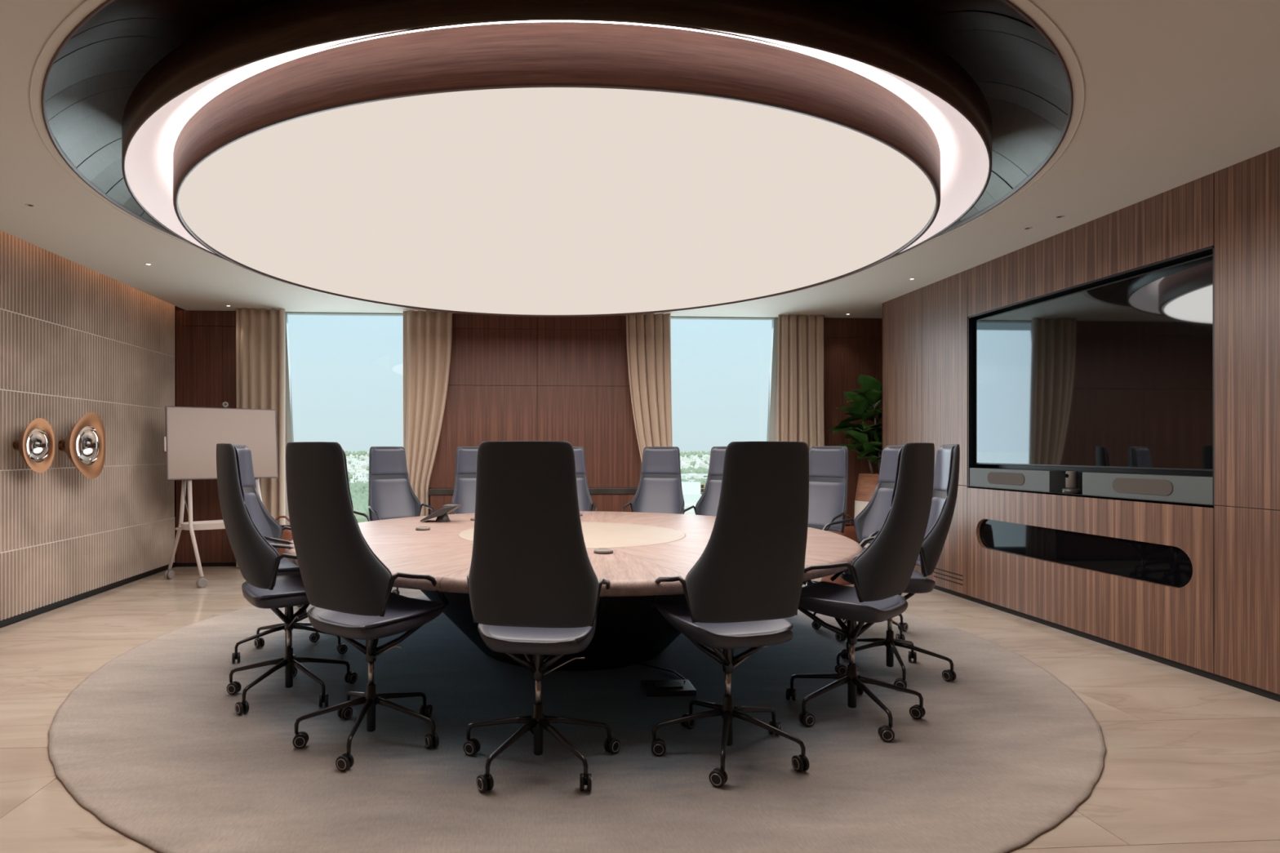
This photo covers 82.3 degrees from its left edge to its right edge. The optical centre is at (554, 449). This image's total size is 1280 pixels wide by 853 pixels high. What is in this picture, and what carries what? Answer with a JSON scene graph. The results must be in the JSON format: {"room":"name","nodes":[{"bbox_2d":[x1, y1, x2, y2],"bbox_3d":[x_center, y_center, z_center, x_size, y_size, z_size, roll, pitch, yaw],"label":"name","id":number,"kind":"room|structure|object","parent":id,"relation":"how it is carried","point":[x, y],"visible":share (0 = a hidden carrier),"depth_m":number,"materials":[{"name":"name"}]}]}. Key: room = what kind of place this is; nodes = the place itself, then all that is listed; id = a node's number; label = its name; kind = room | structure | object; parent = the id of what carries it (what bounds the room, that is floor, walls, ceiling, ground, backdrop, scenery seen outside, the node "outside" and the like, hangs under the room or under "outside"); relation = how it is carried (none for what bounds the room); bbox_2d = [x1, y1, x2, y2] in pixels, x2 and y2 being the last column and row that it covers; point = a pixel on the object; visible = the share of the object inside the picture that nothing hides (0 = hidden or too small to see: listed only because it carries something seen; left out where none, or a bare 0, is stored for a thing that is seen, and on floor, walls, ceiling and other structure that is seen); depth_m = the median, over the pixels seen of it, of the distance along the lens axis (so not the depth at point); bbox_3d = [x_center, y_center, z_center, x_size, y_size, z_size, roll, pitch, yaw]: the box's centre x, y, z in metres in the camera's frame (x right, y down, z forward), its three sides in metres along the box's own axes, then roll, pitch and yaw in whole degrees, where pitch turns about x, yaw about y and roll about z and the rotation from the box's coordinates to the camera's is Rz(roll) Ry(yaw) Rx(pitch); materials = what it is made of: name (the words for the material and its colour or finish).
{"room":"conference room","nodes":[
{"label":"conference room","id":0,"kind":"room"},
{"bbox_2d":[0,230,174,627],"bbox_3d":[-3.990,-0.220,2.885,0.250,3.020,10.650,0,0,-4],"label":"wall","id":1,"kind":"structure","parent":0,"point":[77,340],"depth_m":6.20,"materials":[{"name":"beige"}]},
{"bbox_2d":[13,417,54,472],"bbox_3d":[-3.936,-0.033,5.421,0.170,0.410,0.370,0,0,-4],"label":"wall sculpture","id":2,"kind":"object","parent":1,"relation":"attached to","point":[35,445],"visible":1,"depth_m":5.47,"materials":[{"name":"gold metal"}]},
{"bbox_2d":[26,428,48,462],"bbox_3d":[-3.904,-0.034,5.426,0.085,0.257,0.257,0,0,-4],"label":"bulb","id":3,"kind":"object","parent":2,"relation":"on","point":[37,439],"depth_m":5.50,"materials":[{"name":"silver metal"}]},
{"bbox_2d":[58,412,105,479],"bbox_3d":[-3.944,-0.037,5.962,0.221,0.554,0.503,0,0,-4],"label":"wall sculpture","id":4,"kind":"object","parent":1,"relation":"attached to","point":[84,445],"visible":1,"depth_m":6.05,"materials":[{"name":"gold metal"}]},
{"bbox_2d":[75,425,98,465],"bbox_3d":[-3.901,-0.037,5.980,0.110,0.326,0.325,0,0,-4],"label":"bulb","id":5,"kind":"object","parent":4,"relation":"on","point":[86,436],"depth_m":6.08,"materials":[{"name":"silver metal"}]},
{"bbox_2d":[172,305,882,568],"bbox_3d":[0.841,-0.400,8.458,10.480,3.420,0.280,0,0,-4],"label":"wall","id":6,"kind":"structure","parent":0,"point":[557,379],"depth_m":8.25,"materials":[{"name":"brown wood"}]},
{"bbox_2d":[284,311,403,524],"bbox_3d":[-2.333,-0.180,8.262,1.720,2.820,0.120,0,0,-4],"label":"window","id":7,"kind":"structure","parent":6,"relation":"in","point":[289,437],"depth_m":8.20,"materials":[{"name":"grey"}]},
{"bbox_2d":[640,315,777,471],"bbox_3d":[1.849,-0.180,8.520,1.740,2.820,0.120,0,0,-4],"label":"window","id":8,"kind":"structure","parent":6,"relation":"in","point":[772,418],"depth_m":8.51,"materials":[{"name":"grey"}]},
{"bbox_2d":[0,0,1279,318],"bbox_3d":[1.226,-1.567,3.116,9.970,0.066,10.470,0,0,-4],"label":"ceiling","id":9,"kind":"structure","parent":0,"point":[1166,95],"depth_m":3.76,"materials":[{"name":"beige paint"}]},
{"bbox_2d":[24,204,36,207],"bbox_3d":[-3.302,-1.538,4.576,0.060,0.003,0.060,0,0,-4],"label":"recessed light","id":10,"kind":"object","parent":9,"relation":"in","point":[27,205],"visible":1,"depth_m":4.57,"materials":[{"name":"beige paint"}]},
{"bbox_2d":[235,307,285,567],"bbox_3d":[-3.200,-0.129,7.901,0.523,2.814,0.133,0,0,-4],"label":"curtain","id":11,"kind":"object","parent":9,"relation":"hanging from","point":[260,334],"visible":0.47,"depth_m":7.90,"materials":[{"name":"beige fabric"}]},
{"bbox_2d":[403,310,452,516],"bbox_3d":[-1.406,-0.129,8.011,0.545,2.814,0.132,0,0,-4],"label":"curtain","id":12,"kind":"object","parent":9,"relation":"hanging from","point":[427,335],"visible":0.7,"depth_m":8.00,"materials":[{"name":"beige fabric"}]},
{"bbox_2d":[44,0,1070,227],"bbox_3d":[0.010,-1.834,4.795,5.674,0.572,5.674,0,0,-4],"label":"cove","id":13,"kind":"object","parent":9,"relation":"attached to","point":[1024,84],"visible":0.2,"depth_m":3.31,"materials":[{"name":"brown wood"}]},
{"bbox_2d":[121,0,991,316],"bbox_3d":[0.010,-1.638,4.795,4.928,0.704,4.928,0,0,-4],"label":"ceiling light","id":14,"kind":"object","parent":13,"relation":"hanging from","point":[495,157],"visible":1,"depth_m":3.21,"materials":[{"name":"white plastic"}]},
{"bbox_2d":[177,87,935,315],"bbox_3d":[0.010,-1.302,4.795,4.438,0.001,4.438,0,0,-4],"label":"diffuser","id":15,"kind":"object","parent":14,"relation":"attached to","point":[530,201],"depth_m":3.80,"materials":[{"name":"white plastic"}]},
{"bbox_2d":[626,313,672,463],"bbox_3d":[1.085,-0.129,8.185,0.578,2.814,0.141,0,0,-4],"label":"curtain","id":16,"kind":"object","parent":9,"relation":"hanging from","point":[648,335],"visible":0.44,"depth_m":8.17,"materials":[{"name":"beige fabric"}]},
{"bbox_2d":[777,314,824,451],"bbox_3d":[2.819,-0.129,8.314,0.575,2.814,0.134,0,0,-4],"label":"curtain","id":17,"kind":"object","parent":9,"relation":"hanging from","point":[801,411],"visible":0.51,"depth_m":8.27,"materials":[{"name":"beige fabric"}]},
{"bbox_2d":[1022,226,1031,230],"bbox_3d":[3.285,-1.538,5.052,0.060,0.003,0.060,0,0,-4],"label":"recessed light","id":18,"kind":"object","parent":9,"relation":"in","point":[1027,228],"visible":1,"depth_m":5.05,"materials":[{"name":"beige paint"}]},
{"bbox_2d":[1053,215,1064,218],"bbox_3d":[3.334,-1.538,4.802,0.060,0.003,0.060,0,0,-4],"label":"recessed light","id":19,"kind":"object","parent":9,"relation":"in","point":[1058,216],"visible":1,"depth_m":4.79,"materials":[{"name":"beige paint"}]},
{"bbox_2d":[0,566,1279,852],"bbox_3d":[1.171,1.350,3.103,10.280,0.120,10.650,0,0,-4],"label":"floor","id":20,"kind":"structure","parent":0,"point":[1192,762],"depth_m":3.36,"materials":[{"name":"beige tile"}]},
{"bbox_2d":[164,401,278,587],"bbox_3d":[-3.292,0.402,7.238,1.045,1.776,0.778,0,0,-35],"label":"whiteboard","id":21,"kind":"object","parent":20,"relation":"on","point":[193,434],"visible":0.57,"depth_m":7.21,"materials":[{"name":"grey"}]},
{"bbox_2d":[179,520,225,530],"bbox_3d":[-3.309,0.745,7.275,0.800,0.060,0.340,0,0,-35],"label":"tray","id":22,"kind":"object","parent":21,"relation":"on","point":[214,524],"depth_m":7.06,"materials":[{"name":"white metal"}]},
{"bbox_2d":[275,515,293,555],"bbox_3d":[-2.620,0.962,7.000,0.400,0.656,0.320,0,0,8],"label":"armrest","id":23,"kind":"object","parent":20,"relation":"on","point":[286,535],"visible":0.1,"depth_m":6.88,"materials":[{"name":"brown"}]},
{"bbox_2d":[429,487,637,514],"bbox_3d":[-0.190,0.859,8.121,2.380,0.862,0.265,0,0,-4],"label":"sideboard","id":24,"kind":"object","parent":20,"relation":"on","point":[605,499],"visible":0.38,"depth_m":8.04,"materials":[{"name":"brown wood"}]},
{"bbox_2d":[48,586,1106,852],"bbox_3d":[0.094,1.284,4.796,5.644,0.012,5.643,0,0,-4],"label":"rug","id":25,"kind":"object","parent":20,"relation":"on","point":[153,743],"visible":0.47,"depth_m":3.03,"materials":[{"name":"beige carpet"}]},
{"bbox_2d":[216,443,357,715],"bbox_3d":[-1.377,0.622,3.796,0.700,1.308,0.633,0,0,-34],"label":"office chair","id":26,"kind":"object","parent":25,"relation":"on","point":[258,561],"visible":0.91,"depth_m":3.56,"materials":[{"name":"black leather"}]},
{"bbox_2d":[244,502,279,586],"bbox_3d":[-1.560,0.462,3.672,0.213,0.417,0.500,0,0,-34],"label":"cushion","id":27,"kind":"object","parent":26,"relation":"on","point":[261,560],"depth_m":3.50,"materials":[{"name":"grey leather"}]},
{"bbox_2d":[248,577,306,599],"bbox_3d":[-1.354,0.715,3.809,0.443,0.052,0.458,0,0,-34],"label":"seat cushion","id":28,"kind":"object","parent":26,"relation":"on","point":[285,588],"depth_m":3.70,"materials":[{"name":"grey leather"}]},
{"bbox_2d":[231,444,347,663],"bbox_3d":[-1.647,0.622,4.529,0.700,1.308,0.634,0,0,-6],"label":"office chair","id":29,"kind":"object","parent":25,"relation":"on","point":[269,528],"visible":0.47,"depth_m":4.62,"materials":[{"name":"grey leather"}]},
{"bbox_2d":[244,490,282,551],"bbox_3d":[-1.868,0.462,4.508,0.213,0.417,0.500,0,0,-6],"label":"cushion","id":30,"kind":"object","parent":29,"relation":"on","point":[265,523],"depth_m":4.69,"materials":[{"name":"grey leather"}]},
{"bbox_2d":[277,559,299,570],"bbox_3d":[-1.622,0.715,4.534,0.443,0.052,0.458,0,0,-6],"label":"seat cushion","id":31,"kind":"object","parent":29,"relation":"on","point":[285,564],"depth_m":4.48,"materials":[{"name":"grey leather"}]},
{"bbox_2d":[297,510,370,614],"bbox_3d":[-1.797,0.622,5.839,0.655,1.308,0.634,0,0,28],"label":"office chair","id":32,"kind":"object","parent":25,"relation":"on","point":[354,512],"visible":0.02,"depth_m":6.05,"materials":[{"name":"black metal"}]},
{"bbox_2d":[285,441,448,771],"bbox_3d":[-0.801,0.622,3.211,0.634,1.308,0.700,0,0,35],"label":"office chair","id":33,"kind":"object","parent":25,"relation":"on","point":[348,588],"visible":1,"depth_m":2.96,"materials":[{"name":"black leather"}]},
{"bbox_2d":[354,515,391,576],"bbox_3d":[-0.930,0.462,3.030,0.500,0.417,0.213,0,0,35],"label":"cushion","id":34,"kind":"object","parent":33,"relation":"on","point":[366,563],"depth_m":2.90,"materials":[{"name":"grey leather"}]},
{"bbox_2d":[316,594,444,628],"bbox_3d":[-0.788,0.715,3.233,0.458,0.052,0.443,0,0,35],"label":"seat cushion","id":35,"kind":"object","parent":33,"relation":"on","point":[402,611],"depth_m":3.14,"materials":[{"name":"grey leather"}]},
{"bbox_2d":[368,446,435,594],"bbox_3d":[-1.410,0.622,6.644,0.655,1.308,0.626,0,0,-37],"label":"office chair","id":36,"kind":"object","parent":25,"relation":"on","point":[392,495],"visible":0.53,"depth_m":6.83,"materials":[{"name":"grey leather"}]},
{"bbox_2d":[369,477,421,520],"bbox_3d":[-1.526,0.462,6.787,0.500,0.417,0.213,0,0,-37],"label":"cushion","id":37,"kind":"object","parent":36,"relation":"on","point":[391,498],"depth_m":6.83,"materials":[{"name":"grey leather"}]},
{"bbox_2d":[450,446,478,514],"bbox_3d":[-0.694,0.622,6.851,0.652,1.308,0.632,0,0,-19],"label":"office chair","id":38,"kind":"object","parent":25,"relation":"on","point":[464,488],"visible":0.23,"depth_m":7.05,"materials":[{"name":"grey leather"}]},
{"bbox_2d":[453,478,475,514],"bbox_3d":[-0.758,0.462,7.028,0.500,0.417,0.213,0,0,-19],"label":"cushion","id":39,"kind":"object","parent":38,"relation":"on","point":[464,489],"depth_m":7.02,"materials":[{"name":"grey leather"}]},
{"bbox_2d":[463,440,620,792],"bbox_3d":[-0.067,0.622,2.953,0.650,1.308,0.670,0,0,8],"label":"office chair","id":40,"kind":"object","parent":25,"relation":"on","point":[534,587],"visible":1,"depth_m":2.69,"materials":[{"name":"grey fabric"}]},
{"bbox_2d":[488,612,596,641],"bbox_3d":[-0.063,0.715,2.994,0.458,0.052,0.443,0,0,8],"label":"seat cushion","id":41,"kind":"object","parent":40,"relation":"on","point":[505,633],"depth_m":2.84,"materials":[{"name":"grey leather"}]},
{"bbox_2d":[284,511,863,671],"bbox_3d":[0.110,0.913,4.795,3.550,0.729,3.550,0,0,-4],"label":"conference table","id":42,"kind":"object","parent":25,"relation":"on","point":[646,547],"visible":0.55,"depth_m":4.08,"materials":[{"name":"brown wood"}]},
{"bbox_2d":[415,526,430,530],"bbox_3d":[-0.906,0.539,4.994,0.100,0.021,0.100,0,0,-4],"label":"puck","id":43,"kind":"object","parent":42,"relation":"on","point":[419,528],"visible":1,"depth_m":4.96,"materials":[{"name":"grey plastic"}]},
{"bbox_2d":[420,503,462,522],"bbox_3d":[-0.867,0.483,5.575,0.292,0.134,0.180,0,0,8],"label":"phone","id":44,"kind":"object","parent":42,"relation":"on","point":[442,513],"visible":1,"depth_m":5.50,"materials":[{"name":"grey plastic"}]},
{"bbox_2d":[593,548,613,554],"bbox_3d":[0.260,0.539,3.877,0.104,0.021,0.104,0,0,-4],"label":"puck","id":45,"kind":"object","parent":42,"relation":"on","point":[599,551],"visible":1,"depth_m":3.84,"materials":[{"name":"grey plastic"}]},
{"bbox_2d":[573,446,596,511],"bbox_3d":[0.134,0.622,6.849,0.653,1.308,0.635,0,0,2],"label":"office chair","id":46,"kind":"object","parent":25,"relation":"on","point":[585,504],"visible":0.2,"depth_m":7.08,"materials":[{"name":"grey leather"}]},
{"bbox_2d":[576,476,591,511],"bbox_3d":[0.107,0.462,7.039,0.500,0.417,0.213,0,0,2],"label":"cushion","id":47,"kind":"object","parent":46,"relation":"on","point":[584,500],"depth_m":7.04,"materials":[{"name":"grey leather"}]},
{"bbox_2d":[622,446,685,514],"bbox_3d":[0.925,0.622,6.842,0.612,1.308,0.663,0,0,20],"label":"office chair","id":48,"kind":"object","parent":25,"relation":"on","point":[660,490],"visible":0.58,"depth_m":7.07,"materials":[{"name":"grey leather"}]},
{"bbox_2d":[631,475,683,514],"bbox_3d":[1.012,0.462,7.027,0.500,0.417,0.213,0,0,20],"label":"cushion","id":49,"kind":"object","parent":48,"relation":"on","point":[654,494],"depth_m":7.06,"materials":[{"name":"grey leather"}]},
{"bbox_2d":[636,662,696,697],"bbox_3d":[0.590,1.260,4.056,0.265,0.034,0.594,0,0,-4],"label":"box","id":50,"kind":"object","parent":25,"relation":"on","point":[684,687],"visible":0.96,"depth_m":3.81,"materials":[{"name":"grey plastic"}]},
{"bbox_2d":[681,446,726,515],"bbox_3d":[1.442,0.622,6.372,0.634,1.308,0.661,0,0,34],"label":"office chair","id":51,"kind":"object","parent":25,"relation":"on","point":[707,504],"visible":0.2,"depth_m":6.63,"materials":[{"name":"grey leather"}]},
{"bbox_2d":[695,479,721,515],"bbox_3d":[1.537,0.462,6.524,0.500,0.417,0.213,0,0,34],"label":"cushion","id":52,"kind":"object","parent":51,"relation":"on","point":[708,504],"depth_m":6.62,"materials":[{"name":"grey leather"}]},
{"bbox_2d":[649,441,809,787],"bbox_3d":[0.737,0.622,3.050,0.657,1.308,0.672,0,0,-16],"label":"office chair","id":53,"kind":"object","parent":25,"relation":"on","point":[748,577],"visible":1,"depth_m":2.79,"materials":[{"name":"black leather"}]},
{"bbox_2d":[659,604,793,635],"bbox_3d":[0.717,0.715,3.086,0.458,0.052,0.443,0,0,-16],"label":"seat cushion","id":54,"kind":"object","parent":53,"relation":"on","point":[678,615],"depth_m":2.95,"materials":[{"name":"grey leather"}]},
{"bbox_2d":[802,445,848,586],"bbox_3d":[2.127,0.622,6.030,0.664,1.308,0.633,0,0,-38],"label":"office chair","id":55,"kind":"object","parent":25,"relation":"on","point":[828,465],"visible":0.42,"depth_m":6.17,"materials":[{"name":"grey leather"}]},
{"bbox_2d":[808,480,846,530],"bbox_3d":[2.265,0.462,6.149,0.213,0.417,0.500,0,0,-38],"label":"cushion","id":56,"kind":"object","parent":55,"relation":"on","point":[827,499],"depth_m":6.15,"materials":[{"name":"grey leather"}]},
{"bbox_2d":[811,444,908,641],"bbox_3d":[2.167,0.622,5.059,0.649,1.308,0.632,0,0,-10],"label":"office chair","id":57,"kind":"object","parent":25,"relation":"on","point":[868,523],"visible":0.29,"depth_m":5.23,"materials":[{"name":"grey leather"}]},
{"bbox_2d":[853,484,893,542],"bbox_3d":[2.336,0.462,5.086,0.213,0.417,0.500,0,0,-10],"label":"cushion","id":58,"kind":"object","parent":57,"relation":"on","point":[871,519],"depth_m":5.25,"materials":[{"name":"grey leather"}]},
{"bbox_2d":[786,442,934,742],"bbox_3d":[1.441,0.622,3.504,0.660,1.308,0.672,0,0,-45],"label":"office chair","id":59,"kind":"object","parent":25,"relation":"on","point":[883,571],"visible":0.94,"depth_m":3.27,"materials":[{"name":"black leather"}]},
{"bbox_2d":[800,581,905,610],"bbox_3d":[1.402,0.715,3.521,0.458,0.052,0.443,0,0,-45],"label":"seat cushion","id":60,"kind":"object","parent":59,"relation":"on","point":[821,595],"depth_m":3.44,"materials":[{"name":"grey leather"}]},
{"bbox_2d":[851,507,891,598],"bbox_3d":[1.576,0.462,3.345,0.500,0.417,0.213,0,0,-45],"label":"cushion","id":61,"kind":"object","parent":59,"relation":"on","point":[871,571],"depth_m":3.21,"materials":[{"name":"grey leather"}]},
{"bbox_2d":[834,444,959,691],"bbox_3d":[1.927,0.622,4.136,0.642,1.308,0.648,0,0,16],"label":"office chair","id":62,"kind":"object","parent":25,"relation":"on","point":[946,473],"visible":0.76,"depth_m":4.00,"materials":[{"name":"grey leather"}]},
{"bbox_2d":[843,568,923,578],"bbox_3d":[1.877,0.715,4.160,0.443,0.052,0.458,0,0,16],"label":"seat cushion","id":63,"kind":"object","parent":62,"relation":"on","point":[846,574],"depth_m":4.14,"materials":[{"name":"grey leather"}]},
{"bbox_2d":[916,497,947,573],"bbox_3d":[2.115,0.462,4.092,0.213,0.417,0.500,0,0,16],"label":"cushion","id":64,"kind":"object","parent":62,"relation":"on","point":[936,532],"depth_m":3.88,"materials":[{"name":"grey leather"}]},
{"bbox_2d":[821,514,860,585],"bbox_3d":[2.840,0.962,7.120,0.400,0.656,0.320,0,0,-21],"label":"bin","id":65,"kind":"object","parent":20,"relation":"on","point":[850,532],"visible":0.3,"depth_m":7.00,"materials":[{"name":"black wood"}]},
{"bbox_2d":[854,473,879,547],"bbox_3d":[3.530,0.775,7.930,0.540,1.030,0.540,0,0,-4],"label":"plant pot","id":66,"kind":"object","parent":20,"relation":"on","point":[867,483],"visible":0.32,"depth_m":7.83,"materials":[{"name":"brown wood"}]},
{"bbox_2d":[826,374,882,474],"bbox_3d":[3.455,-0.241,7.970,0.937,1.119,0.656,0,0,-4],"label":"fiddle leaf fig","id":67,"kind":"object","parent":66,"relation":"on","point":[870,395],"visible":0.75,"depth_m":7.80,"materials":[{"name":"green plant"}]},
{"bbox_2d":[882,146,1279,702],"bbox_3d":[3.957,-0.310,2.849,0.451,3.200,9.600,0,0,-4],"label":"wall","id":68,"kind":"structure","parent":0,"point":[1194,588],"depth_m":4.51,"materials":[{"name":"brown wood"}]},
{"bbox_2d":[969,467,1065,492],"bbox_3d":[3.624,0.231,5.739,0.129,0.155,0.921,0,0,-4],"label":"speaker","id":69,"kind":"object","parent":68,"relation":"on","point":[1046,481],"visible":0.98,"depth_m":5.58},
{"bbox_2d":[986,471,1024,485],"bbox_3d":[3.562,0.227,5.745,0.005,0.094,0.430,0,0,-4],"label":"speaker grille","id":70,"kind":"object","parent":69,"relation":"attached to","point":[993,478],"depth_m":5.74,"materials":[{"name":"brown fabric"}]},
{"bbox_2d":[1062,471,1080,493],"bbox_3d":[3.655,0.229,5.140,0.110,0.158,0.110,0,0,-4],"label":"video camera","id":71,"kind":"object","parent":68,"relation":"on","point":[1071,477],"visible":1,"depth_m":5.11,"materials":[{"name":"grey plastic"}]},
{"bbox_2d":[975,253,1212,471],"bbox_3d":[3.692,-0.490,5.122,0.118,1.225,2.110,0,0,-4],"label":"television","id":72,"kind":"object","parent":68,"relation":"attached to","point":[1117,374],"visible":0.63,"depth_m":4.84,"materials":[{"name":"black glass"}]},
{"bbox_2d":[967,485,1220,507],"bbox_3d":[3.671,0.316,5.126,0.160,0.015,2.180,0,0,-4],"label":"shelf","id":73,"kind":"object","parent":68,"relation":"attached to","point":[1081,497],"depth_m":4.89,"materials":[{"name":"black"}]},
{"bbox_2d":[1082,471,1212,505],"bbox_3d":[3.700,0.231,4.514,0.129,0.155,0.928,0,0,-4],"label":"speaker","id":74,"kind":"object","parent":68,"relation":"on","point":[1160,487],"visible":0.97,"depth_m":4.44},
{"bbox_2d":[1112,477,1173,495],"bbox_3d":[3.638,0.227,4.508,0.005,0.094,0.430,0,0,-4],"label":"speaker grille","id":75,"kind":"object","parent":74,"relation":"attached to","point":[1121,486],"depth_m":4.50,"materials":[{"name":"brown fabric"}]},
{"label":"outside","id":76,"kind":"structure","parent":0,"visible":0},
{"bbox_2d":[346,452,709,515],"bbox_3d":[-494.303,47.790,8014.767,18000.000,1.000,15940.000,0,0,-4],"label":"ground","id":77,"kind":"structure","parent":76,"point":[691,511],"depth_m":1725.60,"materials":[{"name":"green plant"}]},
{"bbox_2d":[346,466,355,471],"bbox_3d":[-421.129,40.038,1495.449,14.039,14.504,16.379,0,0,-1],"label":"villa","id":78,"kind":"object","parent":77,"relation":"on","point":[348,468],"visible":0.4,"depth_m":1487.56,"materials":[{"name":"white"}]},
{"bbox_2d":[349,469,359,475],"bbox_3d":[-356.668,41.221,1290.554,17.849,12.138,15.299,0,0,-1],"label":"villa","id":79,"kind":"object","parent":77,"relation":"on","point":[352,472],"visible":0.49,"depth_m":1286.12,"materials":[{"name":"white"}]},
{"bbox_2d":[352,472,368,480],"bbox_3d":[-295.506,41.050,1107.323,21.679,12.480,14.453,0,0,7],"label":"villa","id":80,"kind":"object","parent":77,"relation":"on","point":[359,475],"visible":0.62,"depth_m":1101.42,"materials":[{"name":"white"}]},
{"bbox_2d":[357,461,368,464],"bbox_3d":[-515.674,38.538,1964.715,32.977,17.503,20.985,0,0,-14],"label":"villa","id":81,"kind":"object","parent":77,"relation":"on","point":[361,462],"visible":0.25,"depth_m":1957.75,"materials":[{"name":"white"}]},
{"bbox_2d":[358,476,368,482],"bbox_3d":[-241.871,41.184,932.885,17.185,12.211,14.730,0,0,8],"label":"villa","id":82,"kind":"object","parent":77,"relation":"on","point":[364,479],"visible":0.29,"depth_m":928.39,"materials":[{"name":"white"}]},
{"bbox_2d":[361,462,368,469],"bbox_3d":[-460.170,39.823,1767.685,18.864,14.934,16.169,0,0,-12],"label":"villa","id":83,"kind":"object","parent":77,"relation":"on","point":[364,465],"visible":0.73,"depth_m":1760.06,"materials":[{"name":"white"}]},
{"bbox_2d":[344,450,710,522],"bbox_3d":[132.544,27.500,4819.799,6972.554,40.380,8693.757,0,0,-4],"label":"tree belt","id":84,"kind":"object","parent":77,"relation":"on","point":[359,491],"visible":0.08,"depth_m":838.43,"materials":[{"name":"green plant"}]},
{"bbox_2d":[681,464,689,468],"bbox_3d":[287.062,39.543,1589.921,16.131,15.493,18.820,0,0,0],"label":"villa","id":85,"kind":"object","parent":77,"relation":"on","point":[685,466],"visible":0.27,"depth_m":1580.79,"materials":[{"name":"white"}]},
{"bbox_2d":[680,463,693,468],"bbox_3d":[301.526,39.575,1676.755,30.701,15.430,19.537,0,0,-3],"label":"villa","id":86,"kind":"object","parent":77,"relation":"on","point":[682,464],"visible":0.2,"depth_m":1668.02,"materials":[{"name":"white"}]},
{"bbox_2d":[681,481,700,494],"bbox_3d":[125.000,38.790,679.000,19.320,17.000,23.066,0,0,-4],"label":"building","id":87,"kind":"structure","parent":77,"relation":"on","point":[688,487],"depth_m":668.04,"materials":[{"name":"white"}]},
{"bbox_2d":[683,494,702,503],"bbox_3d":[130.000,43.290,641.000,119.895,8.000,9.383,0,0,-4],"label":"wall","id":88,"kind":"structure","parent":77,"relation":"on","point":[688,499],"depth_m":639.95,"materials":[{"name":"white concrete"}]},
{"bbox_2d":[683,473,703,479],"bbox_3d":[200.323,40.641,1049.325,26.892,13.298,17.113,0,0,2],"label":"villa","id":89,"kind":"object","parent":77,"relation":"on","point":[685,477],"visible":0.23,"depth_m":1044.33,"materials":[{"name":"white"}]},
{"bbox_2d":[680,473,707,475],"bbox_3d":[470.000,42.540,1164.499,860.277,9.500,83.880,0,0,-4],"label":"flyover","id":90,"kind":"object","parent":77,"relation":"on","point":[682,474],"visible":0.02,"depth_m":1148.93,"materials":[{"name":"grey"}]},
{"bbox_2d":[688,475,703,480],"bbox_3d":[192.781,41.193,994.741,16.316,12.193,13.985,0,0,-15],"label":"villa","id":91,"kind":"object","parent":77,"relation":"on","point":[695,477],"visible":0.25,"depth_m":990.44,"materials":[{"name":"white"}]},
{"bbox_2d":[693,459,704,462],"bbox_3d":[483.684,39.473,2435.583,35.293,15.635,22.459,0,0,8],"label":"villa","id":92,"kind":"object","parent":77,"relation":"on","point":[696,460],"visible":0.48,"depth_m":2425.18,"materials":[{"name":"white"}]},
{"bbox_2d":[700,483,706,494],"bbox_3d":[151.501,39.990,699.969,33.000,14.600,13.000,0,0,-4],"label":"building","id":93,"kind":"structure","parent":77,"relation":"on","point":[702,485],"depth_m":699.08,"materials":[{"name":"beige"}]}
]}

